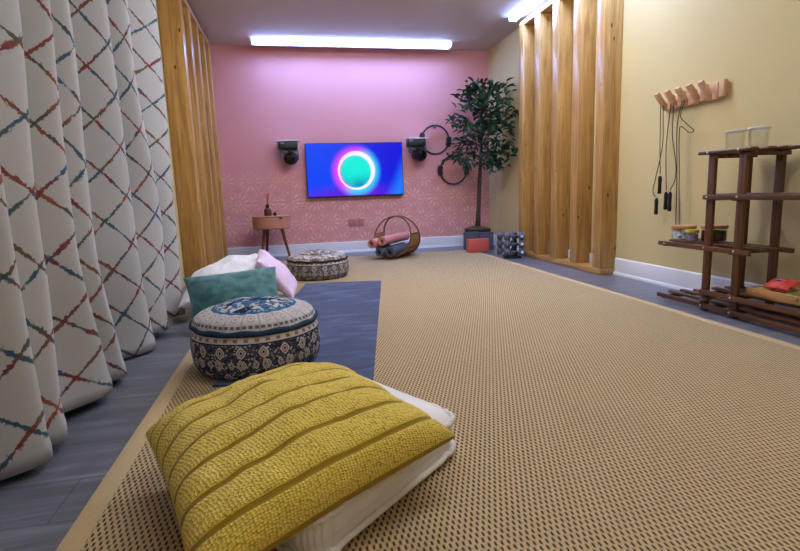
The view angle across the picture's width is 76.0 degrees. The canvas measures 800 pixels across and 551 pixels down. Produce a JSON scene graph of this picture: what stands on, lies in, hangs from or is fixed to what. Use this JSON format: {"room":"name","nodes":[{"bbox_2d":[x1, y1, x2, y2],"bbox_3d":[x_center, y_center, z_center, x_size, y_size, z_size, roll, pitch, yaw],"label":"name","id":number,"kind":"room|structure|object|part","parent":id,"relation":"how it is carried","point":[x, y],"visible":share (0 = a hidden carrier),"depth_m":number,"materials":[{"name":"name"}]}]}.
{"room":"yoga studio","nodes":[
{"label":"yoga studio","id":0,"kind":"room"},
{"bbox_2d":[155,0,185,288],"bbox_3d":[-1.403,-0.749,1.828,0.100,2.400,8.300,-4,9,-11],"label":"wall","id":1,"kind":"structure","parent":0,"point":[182,273],"depth_m":4.10,"materials":[{"name":"beige paint"}]},
{"bbox_2d":[210,45,489,247],"bbox_3d":[-0.546,-1.489,6.238,3.612,2.400,0.100,-4,9,-11],"label":"wall","id":2,"kind":"structure","parent":0,"point":[264,95],"depth_m":6.12,"materials":[{"name":"pink paint"}]},
{"bbox_2d":[276,140,298,164],"bbox_3d":[-1.285,-1.411,5.917,0.250,0.275,0.240,-4,9,-11],"label":"stage light","id":3,"kind":"object","parent":2,"relation":"attached to","point":[291,146],"visible":1,"depth_m":5.84,"materials":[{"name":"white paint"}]},
{"bbox_2d":[228,235,463,256],"bbox_3d":[-0.493,-0.362,6.357,3.412,0.134,0.026,-4,9,-11],"label":"baseboard","id":4,"kind":"structure","parent":2,"relation":"attached to","point":[443,241],"depth_m":6.30,"materials":[{"name":"white paint"}]},
{"bbox_2d":[348,219,356,225],"bbox_3d":[-0.582,-0.649,6.299,0.105,0.090,0.016,-4,9,-11],"label":"wall socket","id":5,"kind":"object","parent":2,"relation":"attached to","point":[351,222],"visible":1,"depth_m":6.29,"materials":[{"name":"pink plastic"}]},
{"bbox_2d":[304,142,403,197],"bbox_3d":[-0.541,-1.272,6.180,1.164,0.634,0.077,-4,9,-11],"label":"television","id":6,"kind":"object","parent":2,"relation":"attached to","point":[370,168],"visible":1,"depth_m":6.14,"materials":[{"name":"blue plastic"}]},
{"bbox_2d":[357,218,363,225],"bbox_3d":[-0.481,-0.656,6.319,0.084,0.090,0.016,-4,9,-11],"label":"wall socket","id":7,"kind":"object","parent":2,"relation":"attached to","point":[360,221],"visible":1,"depth_m":6.31,"materials":[{"name":"pink plastic"}]},
{"bbox_2d":[405,137,428,161],"bbox_3d":[0.202,-1.520,6.215,0.250,0.275,0.240,-4,9,-11],"label":"stage light","id":8,"kind":"object","parent":2,"relation":"attached to","point":[416,144],"visible":1,"depth_m":6.14,"materials":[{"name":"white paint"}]},
{"bbox_3d":[0.198,-1.626,6.198,0.250,0.060,0.240,-4,9,-11],"label":"bracket plate","id":9,"kind":"part","parent":8,"relation":"part of","materials":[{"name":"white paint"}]},
{"bbox_2d":[419,125,450,154],"bbox_3d":[0.436,-1.678,6.335,0.414,0.365,0.056,-4,9,-11],"label":"ring","id":10,"kind":"object","parent":2,"relation":"attached to","point":[448,139],"visible":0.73,"depth_m":6.34,"materials":[{"name":"black rubber"}]},
{"bbox_2d":[438,156,468,184],"bbox_3d":[0.671,-1.324,6.439,0.414,0.365,0.056,-4,9,-11],"label":"ring","id":11,"kind":"object","parent":2,"relation":"attached to","point":[440,167],"visible":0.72,"depth_m":6.42,"materials":[{"name":"black rubber"}]},
{"bbox_2d":[187,0,548,50],"bbox_3d":[0.261,-2.107,2.024,3.612,0.100,8.400,-4,9,-11],"label":"ceiling","id":12,"kind":"structure","parent":0,"point":[480,25],"depth_m":5.06,"materials":[{"name":"beige paint"}]},
{"bbox_2d":[0,0,184,480],"bbox_3d":[-1.169,-0.727,1.647,0.203,2.373,3.056,-4,9,-11],"label":"curtain","id":13,"kind":"object","parent":12,"relation":"hanging from","point":[90,267],"visible":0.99,"depth_m":1.72,"materials":[{"name":"beige fabric"}]},
{"bbox_2d":[250,38,451,48],"bbox_3d":[-0.509,-2.600,5.748,2.260,0.054,0.092,-4,9,-11],"label":"batten","id":14,"kind":"object","parent":12,"relation":"attached to","point":[254,41],"visible":1,"depth_m":5.72,"materials":[{"name":"white paint"}]},
{"bbox_2d":[509,0,541,21],"bbox_3d":[1.356,-2.397,4.046,0.084,0.047,2.250,-4,9,-11],"label":"batten","id":15,"kind":"object","parent":12,"relation":"attached to","point":[531,3],"visible":1,"depth_m":4.85,"materials":[{"name":"white paint"}]},
{"bbox_2d":[0,246,799,550],"bbox_3d":[0.348,0.360,2.421,3.612,0.100,8.400,-4,9,-11],"label":"floor","id":16,"kind":"structure","parent":0,"point":[39,505],"depth_m":1.64,"materials":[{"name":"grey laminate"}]},
{"bbox_2d":[156,0,227,277],"bbox_3d":[-1.902,-1.189,4.846,0.168,2.345,1.562,-4,9,-11],"label":"screen","id":17,"kind":"object","parent":16,"relation":"on","point":[185,47],"visible":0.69,"depth_m":4.24,"materials":[{"name":"brown wood"}]},
{"bbox_3d":[-1.942,-2.324,4.663,0.168,0.045,1.562,-4,9,-11],"label":"rail","id":18,"kind":"part","parent":17,"relation":"part of","materials":[{"name":"brown wood"}]},
{"bbox_3d":[-1.829,-1.139,4.503,0.167,2.250,0.105,-4,9,-11],"label":"post","id":19,"kind":"part","parent":17,"relation":"part of","materials":[{"name":"brown wood"}]},
{"bbox_3d":[-1.904,-1.194,4.861,0.167,2.250,0.105,-4,9,-11],"label":"post","id":20,"kind":"part","parent":17,"relation":"part of","materials":[{"name":"brown wood"}]},
{"bbox_3d":[-1.979,-1.248,5.214,0.167,2.250,0.105,-4,9,-11],"label":"post","id":21,"kind":"part","parent":17,"relation":"part of","materials":[{"name":"brown wood"}]},
{"bbox_3d":[-2.050,-1.299,5.548,0.167,2.250,0.105,-4,9,-11],"label":"post","id":22,"kind":"part","parent":17,"relation":"part of","materials":[{"name":"brown wood"}]},
{"bbox_2d":[252,215,290,256],"bbox_3d":[-1.424,-0.417,5.751,0.424,0.507,0.424,-4,9,-11],"label":"side table","id":23,"kind":"object","parent":16,"relation":"on","point":[265,223],"visible":0.93,"depth_m":5.58,"materials":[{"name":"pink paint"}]},
{"bbox_3d":[-1.549,-0.564,5.577,0.235,0.110,0.042,5,12,38],"label":"drawer","id":24,"kind":"part","parent":23,"relation":"part of","materials":[{"name":"pink paint"}]},
{"bbox_3d":[-1.499,-0.326,5.631,0.037,0.369,0.115,3,10,27],"label":"leg","id":25,"kind":"part","parent":23,"relation":"part of","materials":[{"name":"brown wood"}]},
{"bbox_3d":[-1.524,-0.364,5.876,0.115,0.369,0.038,7,13,44],"label":"leg","id":26,"kind":"part","parent":23,"relation":"part of","materials":[{"name":"brown wood"}]},
{"bbox_2d":[264,193,271,215],"bbox_3d":[-1.468,-0.788,5.664,0.080,0.256,0.080,-4,9,-11],"label":"reed diffuser","id":27,"kind":"object","parent":23,"relation":"on","point":[267,211],"visible":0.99,"depth_m":5.65,"materials":[{"name":"orange glass"}]},
{"bbox_2d":[264,208,271,215],"bbox_3d":[-1.465,-0.705,5.677,0.080,0.088,0.080,-4,9,-11],"label":"bottle","id":28,"kind":"object","parent":27,"relation":"attached to","point":[267,211],"depth_m":5.65,"materials":[{"name":"orange glass"}]},
{"bbox_3d":[-1.312,-0.575,5.593,0.301,0.110,0.069,-10,12,-41],"label":"drawer","id":29,"kind":"part","parent":23,"relation":"part of","materials":[{"name":"pink paint"}]},
{"bbox_3d":[-1.272,-0.349,5.725,0.115,0.369,0.037,0,9,13],"label":"leg","id":30,"kind":"part","parent":23,"relation":"part of","materials":[{"name":"brown wood"}]},
{"bbox_2d":[56,250,799,550],"bbox_3d":[0.241,0.253,2.759,2.560,0.011,6.330,-4,9,-11],"label":"sisal rug","id":31,"kind":"object","parent":16,"relation":"on","point":[588,417],"visible":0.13,"depth_m":1.50,"materials":[{"name":"beige wicker"}]},
{"bbox_2d":[178,253,257,307],"bbox_3d":[-1.104,0.026,3.359,0.514,0.290,0.850,-4,9,-11],"label":"cushion","id":32,"kind":"object","parent":31,"relation":"on","point":[231,263],"visible":0.37,"depth_m":3.29,"materials":[{"name":"white fabric"}]},
{"bbox_2d":[183,267,277,319],"bbox_3d":[-0.908,0.115,2.849,0.512,0.267,0.220,-7,10,-29],"label":"lumbar cushion","id":33,"kind":"object","parent":31,"relation":"on","point":[204,292],"visible":0.66,"depth_m":2.78,"materials":[{"name":"teal fabric"}]},
{"bbox_2d":[213,280,380,386],"bbox_3d":[-0.425,0.228,3.006,0.600,0.009,2.200,-2,9,-1],"label":"runner mat","id":34,"kind":"object","parent":31,"relation":"on","point":[348,312],"visible":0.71,"depth_m":2.80,"materials":[{"name":"blue fabric"}]},
{"bbox_2d":[189,295,319,379],"bbox_3d":[-0.603,0.227,2.152,0.525,0.276,0.525,-4,9,-11],"label":"pouf","id":35,"kind":"object","parent":34,"relation":"on","point":[241,338],"visible":0.97,"depth_m":1.95,"materials":[{"name":"fabric"}]},
{"bbox_3d":[-0.606,0.138,2.137,0.500,0.096,0.500,-4,9,-11],"label":"panel","id":36,"kind":"part","parent":35,"relation":"part of","materials":[{"name":"white fabric"}]},
{"bbox_2d":[256,249,296,297],"bbox_3d":[-0.826,-0.016,3.443,0.256,0.293,0.470,-4,9,-11],"label":"cushion","id":37,"kind":"object","parent":34,"relation":"on","point":[286,283],"visible":0.8,"depth_m":3.31,"materials":[{"name":"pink fabric"}]},
{"bbox_2d":[286,249,348,280],"bbox_3d":[-0.714,-0.109,4.446,0.533,0.235,0.533,-4,9,-11],"label":"pouf","id":38,"kind":"object","parent":31,"relation":"on","point":[315,264],"visible":0.97,"depth_m":4.24,"materials":[{"name":"fabric"}]},
{"bbox_3d":[-0.716,-0.184,4.433,0.508,0.084,0.508,-4,9,-11],"label":"panel","id":39,"kind":"part","parent":38,"relation":"part of","materials":[{"name":"white fabric"}]},
{"bbox_3d":[-0.713,-0.074,4.451,0.533,0.164,0.533,-4,9,-11],"label":"panel","id":40,"kind":"part","parent":38,"relation":"part of","materials":[{"name":"fabric"}]},
{"bbox_2d":[275,374,455,550],"bbox_3d":[-0.185,0.422,1.339,0.542,0.134,0.662,5,11,35],"label":"cushion","id":41,"kind":"object","parent":31,"relation":"on","point":[335,529],"visible":0.29,"depth_m":1.07,"materials":[{"name":"white fabric"}]},
{"bbox_2d":[145,362,454,550],"bbox_3d":[-0.245,0.348,1.180,0.577,0.178,0.618,-8,11,-32],"label":"floor cushion","id":42,"kind":"object","parent":41,"relation":"on","point":[250,463],"visible":1,"depth_m":1.02,"materials":[{"name":"yellow fabric"}]},
{"bbox_2d":[374,215,420,257],"bbox_3d":[-0.031,-0.435,5.630,0.450,0.448,0.398,2,10,25],"label":"rattan basket","id":43,"kind":"object","parent":31,"relation":"on","point":[415,237],"visible":0.65,"depth_m":5.59,"materials":[{"name":"wicker"}]},
{"bbox_2d":[367,238,396,247],"bbox_3d":[-0.172,-0.383,5.678,0.097,0.098,0.610,2,10,25],"label":"yoga mat","id":44,"kind":"object","parent":43,"relation":"in","point":[372,243],"visible":0.34,"depth_m":5.42,"materials":[{"name":"pink plastic"}]},
{"bbox_2d":[375,242,404,256],"bbox_3d":[-0.093,-0.294,5.673,0.095,0.096,0.600,2,10,25],"label":"yoga mat","id":45,"kind":"object","parent":43,"relation":"in","point":[380,251],"visible":0.44,"depth_m":5.42,"materials":[{"name":"grey plastic"}]},
{"bbox_2d":[377,232,409,245],"bbox_3d":[-0.062,-0.411,5.649,0.097,0.098,0.620,2,10,25],"label":"yoga mat","id":46,"kind":"object","parent":43,"relation":"in","point":[384,240],"visible":1,"depth_m":5.54,"materials":[{"name":"pink plastic"}]},
{"bbox_2d":[385,242,408,256],"bbox_3d":[0.021,-0.296,5.641,0.110,0.111,0.620,2,10,25],"label":"yoga mat","id":47,"kind":"object","parent":43,"relation":"in","point":[395,250],"visible":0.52,"depth_m":5.41,"materials":[{"name":"grey plastic"}]},
{"bbox_3d":[-0.028,-0.346,5.644,0.426,0.245,0.382,2,10,25],"label":"woven panel","id":48,"kind":"part","parent":43,"relation":"part of","materials":[{"name":"wicker"}]},
{"bbox_2d":[463,231,478,249],"bbox_3d":[0.841,-0.409,6.038,0.173,0.211,0.075,-4,9,-11],"label":"block","id":49,"kind":"object","parent":31,"relation":"on","point":[466,235],"visible":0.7,"depth_m":6.00,"materials":[{"name":"grey plastic"}]},
{"bbox_2d":[466,238,488,252],"bbox_3d":[0.880,-0.341,5.806,0.244,0.148,0.080,-4,9,-11],"label":"block","id":50,"kind":"object","parent":31,"relation":"on","point":[481,244],"visible":1,"depth_m":5.77,"materials":[{"name":"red plastic"}]},
{"bbox_2d":[442,77,518,231],"bbox_3d":[0.885,-1.276,5.926,0.723,1.977,1.094,-4,9,-11],"label":"potted tree","id":51,"kind":"object","parent":16,"relation":"on","point":[482,102],"visible":0.99,"depth_m":5.82,"materials":[{"name":"green plant"}]},
{"bbox_3d":[0.954,-0.456,6.290,0.324,0.240,0.324,-4,9,-11],"label":"pot","id":52,"kind":"part","parent":51,"relation":"part of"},
{"bbox_2d":[479,232,493,249],"bbox_3d":[1.016,-0.409,6.075,0.173,0.211,0.075,-4,9,-11],"label":"block","id":53,"kind":"object","parent":16,"relation":"on","point":[490,235],"visible":0.62,"depth_m":6.04,"materials":[{"name":"grey plastic"}]},
{"bbox_2d":[503,233,521,258],"bbox_3d":[1.161,-0.314,5.312,0.170,0.255,0.222,-1,9,6],"label":"dumbbell rack","id":54,"kind":"object","parent":16,"relation":"on","point":[516,255],"visible":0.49,"depth_m":5.23,"materials":[{"name":"black plastic"}]},
{"bbox_2d":[497,246,513,253],"bbox_3d":[1.126,-0.266,5.407,0.208,0.080,0.082,-1,9,6],"label":"dumbbell","id":55,"kind":"object","parent":54,"relation":"on","point":[500,250],"visible":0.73,"depth_m":5.38,"materials":[{"name":"grey metal"}]},
{"bbox_2d":[497,239,513,246],"bbox_3d":[1.122,-0.343,5.383,0.208,0.080,0.082,-1,9,6],"label":"dumbbell","id":56,"kind":"object","parent":54,"relation":"on","point":[500,242],"visible":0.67,"depth_m":5.36,"materials":[{"name":"grey metal"}]},
{"bbox_2d":[497,231,516,238],"bbox_3d":[1.118,-0.420,5.358,0.208,0.080,0.082,-1,9,6],"label":"dumbbell","id":57,"kind":"object","parent":54,"relation":"on","point":[500,235],"visible":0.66,"depth_m":5.33,"materials":[{"name":"grey metal"}]},
{"bbox_2d":[504,248,524,255],"bbox_3d":[1.170,-0.240,5.239,0.208,0.080,0.082,-1,9,6],"label":"dumbbell","id":58,"kind":"object","parent":54,"relation":"on","point":[521,251],"visible":1,"depth_m":5.21,"materials":[{"name":"grey metal"}]},
{"bbox_2d":[504,240,524,247],"bbox_3d":[1.169,-0.321,5.238,0.208,0.080,0.082,-1,9,6],"label":"dumbbell","id":59,"kind":"object","parent":54,"relation":"on","point":[521,243],"visible":1,"depth_m":5.21,"materials":[{"name":"grey metal"}]},
{"bbox_2d":[504,232,524,239],"bbox_3d":[1.167,-0.402,5.237,0.208,0.080,0.082,-1,9,6],"label":"dumbbell","id":60,"kind":"object","parent":54,"relation":"on","point":[521,235],"visible":1,"depth_m":5.21,"materials":[{"name":"grey metal"}]},
{"bbox_2d":[519,0,623,274],"bbox_3d":[1.462,-1.274,4.633,0.144,2.345,1.507,-4,9,-11],"label":"screen","id":61,"kind":"object","parent":16,"relation":"on","point":[548,54],"visible":0.97,"depth_m":4.45,"materials":[{"name":"brown wood"}]},
{"bbox_3d":[1.319,-1.381,5.308,0.142,2.250,0.105,-4,9,-11],"label":"post","id":62,"kind":"part","parent":61,"relation":"part of","materials":[{"name":"brown wood"}]},
{"bbox_3d":[1.421,-2.409,4.451,0.144,0.045,1.507,-4,9,-11],"label":"rail","id":63,"kind":"part","parent":61,"relation":"part of","materials":[{"name":"brown wood"}]},
{"bbox_3d":[1.390,-1.329,4.974,0.142,2.250,0.105,-4,9,-11],"label":"post","id":64,"kind":"part","parent":61,"relation":"part of","materials":[{"name":"brown wood"}]},
{"bbox_3d":[1.461,-1.278,4.641,0.142,2.250,0.105,-4,9,-11],"label":"post","id":65,"kind":"part","parent":61,"relation":"part of","materials":[{"name":"brown wood"}]},
{"bbox_3d":[1.502,-0.142,4.816,0.144,0.050,1.507,-4,9,-11],"label":"rail","id":66,"kind":"part","parent":61,"relation":"part of","materials":[{"name":"brown wood"}]},
{"bbox_3d":[1.534,-1.226,4.297,0.142,2.250,0.105,-4,9,-11],"label":"post","id":67,"kind":"part","parent":61,"relation":"part of","materials":[{"name":"brown wood"}]},
{"bbox_3d":[1.605,-1.174,3.959,0.142,2.250,0.105,-4,9,-11],"label":"post","id":68,"kind":"part","parent":61,"relation":"part of","materials":[{"name":"brown wood"}]},
{"bbox_2d":[657,145,799,333],"bbox_3d":[1.848,-0.188,2.461,0.290,0.864,1.425,-4,9,-11],"label":"shelving unit","id":69,"kind":"object","parent":16,"relation":"on","point":[737,298],"visible":0.93,"depth_m":2.63,"materials":[{"name":"brown wood"}]},
{"bbox_2d":[671,225,696,238],"bbox_3d":[1.724,-0.263,3.115,0.138,0.084,0.138,-4,9,-11],"label":"storage jar","id":70,"kind":"object","parent":69,"relation":"on","point":[678,230],"visible":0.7,"depth_m":3.08,"materials":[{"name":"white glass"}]},
{"bbox_3d":[1.723,-0.296,3.110,0.138,0.018,0.138,-4,9,-11],"label":"lid","id":71,"kind":"part","parent":70,"relation":"part of","materials":[{"name":"brown wood"}]},
{"bbox_2d":[685,229,699,240],"bbox_3d":[1.705,-0.235,2.991,0.074,0.068,0.074,-4,9,-11],"label":"storage jar","id":72,"kind":"object","parent":69,"relation":"on","point":[691,237],"visible":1,"depth_m":2.97,"materials":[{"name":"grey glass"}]},
{"bbox_3d":[1.704,-0.259,2.988,0.074,0.018,0.074,-4,9,-11],"label":"lid","id":73,"kind":"part","parent":72,"relation":"part of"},
{"bbox_3d":[1.678,-0.226,2.784,0.022,0.848,0.042,-4,9,-11],"label":"post","id":74,"kind":"part","parent":69,"relation":"part of","materials":[{"name":"brown wood"}]},
{"bbox_2d":[700,224,728,240],"bbox_3d":[1.806,-0.244,2.947,0.138,0.092,0.138,-4,9,-11],"label":"storage jar","id":75,"kind":"object","parent":69,"relation":"on","point":[719,235],"visible":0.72,"depth_m":2.89,"materials":[{"name":"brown glass"}]},
{"bbox_3d":[1.804,-0.281,2.941,0.138,0.018,0.138,-4,9,-11],"label":"lid","id":76,"kind":"part","parent":75,"relation":"part of","materials":[{"name":"brown wood"}]},
{"bbox_2d":[725,129,746,132],"bbox_3d":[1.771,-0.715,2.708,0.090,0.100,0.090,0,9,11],"label":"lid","id":77,"kind":"object","parent":69,"relation":"on","point":[741,130],"visible":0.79,"depth_m":2.69,"materials":[{"name":"white paint"}]},
{"bbox_3d":[1.718,-0.197,2.597,0.022,0.848,0.042,-4,9,-11],"label":"post","id":78,"kind":"part","parent":69,"relation":"part of","materials":[{"name":"brown wood"}]},
{"bbox_3d":[1.893,-0.240,2.827,0.022,0.848,0.042,-4,9,-11],"label":"post","id":79,"kind":"part","parent":69,"relation":"part of","materials":[{"name":"brown wood"}]},
{"bbox_2d":[747,126,770,129],"bbox_3d":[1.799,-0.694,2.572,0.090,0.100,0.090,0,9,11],"label":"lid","id":80,"kind":"object","parent":69,"relation":"on","point":[757,127],"visible":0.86,"depth_m":2.55,"materials":[{"name":"white paint"}]},
{"bbox_2d":[746,285,799,306],"bbox_3d":[1.911,0.121,2.320,0.170,0.046,0.635,-4,9,-11],"label":"wooden tray","id":81,"kind":"object","parent":69,"relation":"on","point":[780,296],"visible":0.77,"depth_m":2.48,"materials":[{"name":"brown wood"}]},
{"bbox_2d":[752,287,776,291],"bbox_3d":[1.823,0.074,2.561,0.080,0.029,0.090,-10,12,-40],"label":"snack packet","id":82,"kind":"object","parent":81,"relation":"in","point":[763,288],"visible":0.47,"depth_m":2.54,"materials":[{"name":"yellow plastic"}]},
{"bbox_2d":[763,278,799,290],"bbox_3d":[1.863,0.041,2.502,0.094,0.056,0.120,-5,10,-20],"label":"snack packet","id":83,"kind":"object","parent":81,"relation":"in","point":[784,284],"visible":1,"depth_m":2.48,"materials":[{"name":"red plastic"}]},
{"bbox_2d":[786,292,799,299],"bbox_3d":[1.853,0.097,2.395,0.076,0.030,0.124,-1,9,6],"label":"snack packet","id":84,"kind":"object","parent":81,"relation":"in","point":[791,293],"visible":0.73,"depth_m":2.39,"materials":[{"name":"green plastic"}]},
{"bbox_3d":[1.933,-0.212,2.640,0.022,0.848,0.042,-4,9,-11],"label":"post","id":85,"kind":"part","parent":69,"relation":"part of","materials":[{"name":"brown wood"}]},
{"bbox_2d":[488,0,799,288],"bbox_3d":[2.032,-0.983,2.520,0.100,2.400,8.300,-4,9,-11],"label":"wall","id":86,"kind":"structure","parent":0,"point":[754,45],"depth_m":3.22,"materials":[{"name":"beige paint"}]},
{"bbox_2d":[494,235,799,310],"bbox_3d":[2.000,0.132,2.736,0.026,0.134,8.200,-4,9,-11],"label":"baseboard","id":87,"kind":"structure","parent":86,"relation":"attached to","point":[677,279],"depth_m":3.54,"materials":[{"name":"white paint"}]},
{"bbox_2d":[654,79,729,110],"bbox_3d":[1.786,-1.117,3.174,0.105,0.116,0.515,-4,9,-11],"label":"peg rail","id":88,"kind":"object","parent":86,"relation":"attached to","point":[719,89],"visible":0.98,"depth_m":3.12,"materials":[{"name":"brown wood"}]},
{"bbox_2d":[653,105,663,214],"bbox_3d":[1.746,-0.796,3.461,0.030,0.763,0.079,-4,9,-11],"label":"rope","id":89,"kind":"object","parent":88,"relation":"hanging from","point":[659,177],"visible":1,"depth_m":3.45,"materials":[{"name":"black plastic"}]},
{"bbox_3d":[1.755,-0.475,3.510,0.025,0.113,0.024,-4,9,-11],"label":"handle","id":90,"kind":"part","parent":89,"relation":"part of","materials":[{"name":"black plastic"}]},
{"bbox_3d":[1.755,-0.613,3.463,0.025,0.121,0.024,-4,9,-11],"label":"handle","id":91,"kind":"part","parent":89,"relation":"part of","materials":[{"name":"black plastic"}]},
{"bbox_2d":[663,102,676,210],"bbox_3d":[1.770,-0.790,3.341,0.030,0.738,0.118,-4,9,-11],"label":"rope","id":92,"kind":"object","parent":88,"relation":"hanging from","point":[667,196],"visible":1,"depth_m":3.37,"materials":[{"name":"black plastic"}]},
{"bbox_3d":[1.772,-0.499,3.418,0.025,0.119,0.024,-4,9,-11],"label":"handle","id":93,"kind":"part","parent":92,"relation":"part of","materials":[{"name":"black plastic"}]},
{"bbox_3d":[1.780,-0.488,3.382,0.025,0.129,0.024,-4,9,-11],"label":"handle","id":94,"kind":"part","parent":92,"relation":"part of","materials":[{"name":"black plastic"}]},
{"bbox_3d":[1.771,-0.860,3.330,0.021,0.598,0.118,-3,9,-7],"label":"cord","id":95,"kind":"part","parent":92,"relation":"part of","materials":[{"name":"black rubber"}]},
{"bbox_2d":[675,100,693,224],"bbox_3d":[1.791,-0.700,3.235,0.029,0.883,0.164,-3,9,-3],"label":"rope","id":96,"kind":"object","parent":88,"relation":"hanging from","point":[681,100],"visible":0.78,"depth_m":3.28,"materials":[{"name":"black plastic"}]}
]}

